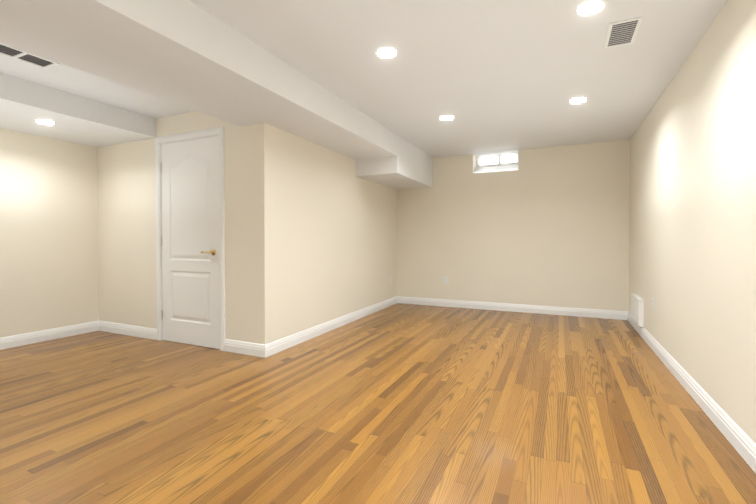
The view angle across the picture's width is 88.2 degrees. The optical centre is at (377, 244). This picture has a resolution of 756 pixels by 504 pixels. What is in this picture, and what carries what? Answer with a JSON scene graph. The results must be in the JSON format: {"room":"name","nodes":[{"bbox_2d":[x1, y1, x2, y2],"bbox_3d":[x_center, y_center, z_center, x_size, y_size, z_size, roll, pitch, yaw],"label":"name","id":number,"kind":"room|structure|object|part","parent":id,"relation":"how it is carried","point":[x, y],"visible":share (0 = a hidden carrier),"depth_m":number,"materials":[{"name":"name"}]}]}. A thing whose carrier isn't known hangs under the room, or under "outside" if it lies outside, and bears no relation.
{"room":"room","nodes":[
{"label":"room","id":0,"kind":"room"},
{"bbox_2d":[0,128,98,337],"bbox_3d":[-4.170,-0.238,2.612,0.120,2.500,4.205,0,1,25],"label":"wall","id":1,"kind":"structure","parent":0,"point":[49,276],"depth_m":4.04,"materials":[{"name":"paint"}]},
{"bbox_2d":[0,321,97,349],"bbox_3d":[-4.084,0.956,2.654,0.016,0.112,4.085,0,1,25],"label":"baseboard","id":2,"kind":"structure","parent":1,"relation":"attached to","point":[62,332],"depth_m":4.04,"materials":[{"name":"white wood"}]},
{"bbox_2d":[0,72,155,146],"bbox_3d":[-3.630,-1.288,2.413,1.017,0.394,4.085,0,1,25],"label":"ceiling","id":3,"kind":"structure","parent":0,"point":[24,104],"depth_m":3.53,"materials":[{"name":"paint"}]},
{"bbox_2d":[34,119,56,124],"bbox_3d":[-2.988,-1.102,3.503,0.160,0.006,0.160,0,1,25],"label":"recessed light","id":4,"kind":"object","parent":3,"relation":"in","point":[44,121],"visible":1,"depth_m":3.49,"materials":[{"name":"white plastic"}]},
{"bbox_2d":[0,42,194,118],"bbox_3d":[-2.647,-1.376,1.953,1.153,0.206,4.085,0,1,25],"label":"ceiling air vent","id":5,"kind":"object","parent":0,"point":[68,79],"depth_m":3.13,"materials":[{"name":"paint"}]},
{"bbox_3d":[-2.425,-1.285,2.642,0.185,0.006,0.380,0,1,25],"label":"ceiling air vent register","id":6,"kind":"part","parent":5,"relation":"part of","materials":[{"name":"white metal"}]},
{"bbox_2d":[97,111,273,344],"bbox_3d":[-2.145,-0.256,4.054,2.570,2.500,0.120,0,1,25],"label":"wall","id":7,"kind":"structure","parent":0,"point":[127,230],"depth_m":3.85,"materials":[{"name":"paint"}]},
{"bbox_2d":[98,321,156,339],"bbox_3d":[-2.756,0.935,4.278,0.987,0.112,0.016,0,1,25],"label":"baseboard","id":8,"kind":"structure","parent":7,"relation":"attached to","point":[131,330],"depth_m":4.26,"materials":[{"name":"white wood"}]},
{"bbox_2d":[160,136,218,348],"bbox_3d":[-1.879,-0.021,3.857,0.818,2.026,0.094,0,1,25],"label":"door","id":9,"kind":"structure","parent":7,"relation":"in","point":[190,239],"depth_m":3.86,"materials":[{"name":"white wood"}]},
{"bbox_3d":[-2.238,-0.036,4.041,0.013,1.620,0.034,0,1,25],"label":"door hinges","id":10,"kind":"part","parent":9,"relation":"part of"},
{"bbox_3d":[-1.622,0.073,3.719,0.144,0.060,0.060,0,1,25],"label":"handle","id":11,"kind":"part","parent":9,"relation":"part of","materials":[{"name":"gold metal"}]},
{"bbox_2d":[155,126,224,350],"bbox_3d":[-1.850,-0.056,3.908,0.956,2.103,0.138,0,1,25],"label":"door frame","id":12,"kind":"structure","parent":7,"relation":"attached to","point":[219,131],"depth_m":3.75,"materials":[{"name":"white wood"}]},
{"bbox_2d":[224,339,255,355],"bbox_3d":[-1.266,0.944,3.583,0.390,0.112,0.016,0,1,25],"label":"baseboard","id":13,"kind":"structure","parent":7,"relation":"attached to","point":[241,347],"depth_m":3.58,"materials":[{"name":"white wood"}]},
{"bbox_2d":[0,0,432,173],"bbox_3d":[-1.060,-1.283,3.009,0.830,0.420,7.340,0,1,25],"label":"beam","id":14,"kind":"structure","parent":0,"point":[188,54],"depth_m":2.39,"materials":[{"name":"paint"}]},
{"bbox_2d":[355,156,432,189],"bbox_3d":[0.273,-1.002,5.619,0.620,0.210,1.490,0,1,25],"label":"beam","id":15,"kind":"structure","parent":14,"relation":"attached to","point":[396,172],"depth_m":5.09,"materials":[{"name":"paint"}]},
{"bbox_2d":[273,126,396,340],"bbox_3d":[-0.380,-0.269,5.025,0.187,2.500,3.135,0,1,25],"label":"wall","id":16,"kind":"structure","parent":0,"point":[335,235],"depth_m":4.38,"materials":[{"name":"paint"}]},
{"bbox_2d":[256,296,399,357],"bbox_3d":[-0.349,0.926,4.941,0.086,0.112,3.251,0,1,25],"label":"baseboard","id":17,"kind":"structure","parent":16,"relation":"attached to","point":[262,350],"depth_m":4.22,"materials":[{"name":"white wood"}]},
{"bbox_2d":[0,303,755,503],"bbox_3d":[-0.809,1.057,3.022,5.880,0.100,7.760,0,1,25],"label":"floor","id":18,"kind":"structure","parent":0,"point":[399,403],"depth_m":2.25,"materials":[{"name":"brown wood"}]},
{"bbox_2d":[189,0,727,157],"bbox_3d":[0.576,-1.405,2.409,2.640,0.160,7.640,0,1,25],"label":"ceiling","id":19,"kind":"structure","parent":0,"point":[497,77],"depth_m":2.82,"materials":[{"name":"paint"}]},
{"bbox_2d":[375,47,397,58],"bbox_3d":[0.058,-1.326,2.696,0.160,0.006,0.160,0,1,25],"label":"recessed light","id":20,"kind":"object","parent":19,"relation":"in","point":[386,52],"visible":1,"depth_m":2.69,"materials":[{"name":"white plastic"}]},
{"bbox_2d":[439,115,453,119],"bbox_3d":[0.731,-1.345,4.137,0.160,0.006,0.160,0,1,25],"label":"recessed light","id":21,"kind":"object","parent":19,"relation":"in","point":[447,117],"visible":0.98,"depth_m":4.12,"materials":[{"name":"white plastic"}]},
{"bbox_2d":[569,97,587,103],"bbox_3d":[1.854,-1.338,3.612,0.160,0.006,0.160,0,1,25],"label":"recessed light","id":22,"kind":"object","parent":19,"relation":"in","point":[578,100],"visible":0.98,"depth_m":3.61,"materials":[{"name":"white plastic"}]},
{"bbox_2d":[574,0,606,15],"bbox_3d":[1.182,-1.319,2.172,0.160,0.006,0.160,0,1,25],"label":"recessed light","id":23,"kind":"object","parent":19,"relation":"in","point":[588,7],"visible":1,"depth_m":2.17,"materials":[{"name":"white plastic"}]},
{"bbox_2d":[604,17,642,48],"bbox_3d":[1.530,-1.322,2.445,0.170,0.008,0.330,0,1,25],"label":"ceiling vent","id":24,"kind":"object","parent":19,"relation":"in","point":[623,32],"visible":1,"depth_m":2.43,"materials":[{"name":"white plastic"}]},
{"bbox_2d":[397,140,629,310],"bbox_3d":[1.793,-0.280,5.906,3.380,2.500,0.300,0,1,25],"label":"wall","id":25,"kind":"structure","parent":0,"point":[546,226],"depth_m":5.58,"materials":[{"name":"paint"}]},
{"bbox_2d":[443,277,447,283],"bbox_3d":[1.058,0.557,6.091,0.072,0.116,0.008,0,1,25],"label":"electrical outlet","id":26,"kind":"object","parent":25,"relation":"attached to","point":[445,280],"visible":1,"depth_m":6.09,"materials":[{"name":"white plastic"}]},
{"bbox_2d":[473,164,517,172],"bbox_3d":[1.793,-1.165,5.895,0.650,0.170,0.300,0,1,25],"label":"window sill","id":27,"kind":"structure","parent":25,"relation":"attached to","point":[511,167],"depth_m":5.86,"materials":[{"name":"white"}]},
{"bbox_2d":[476,153,517,166],"bbox_3d":[1.836,-1.226,5.986,0.650,0.290,0.056,0,1,25],"label":"window","id":28,"kind":"structure","parent":25,"relation":"in","point":[494,160],"depth_m":5.98,"materials":[{"name":"white glass"}]},
{"bbox_2d":[400,296,627,319],"bbox_3d":[1.764,0.916,5.761,3.223,0.112,0.016,0,1,25],"label":"baseboard","id":29,"kind":"structure","parent":25,"relation":"attached to","point":[580,312],"depth_m":5.63,"materials":[{"name":"white wood"}]},
{"bbox_2d":[629,0,755,443],"bbox_3d":[1.801,-0.227,1.786,0.120,2.500,7.760,0,1,25],"label":"wall","id":30,"kind":"structure","parent":0,"point":[692,245],"depth_m":2.39,"materials":[{"name":"paint"}]},
{"bbox_2d":[631,294,643,326],"bbox_3d":[2.926,0.732,4.408,0.049,0.289,0.508,0,1,25],"label":"air vent","id":31,"kind":"object","parent":30,"relation":"in","point":[637,309],"visible":1,"depth_m":4.25,"materials":[{"name":"white plastic"}]},
{"bbox_2d":[624,311,755,472],"bbox_3d":[1.701,0.968,1.749,0.016,0.112,7.340,0,1,25],"label":"baseboard","id":32,"kind":"structure","parent":30,"relation":"attached to","point":[743,444],"depth_m":2.33,"materials":[{"name":"white wood"}]}
]}

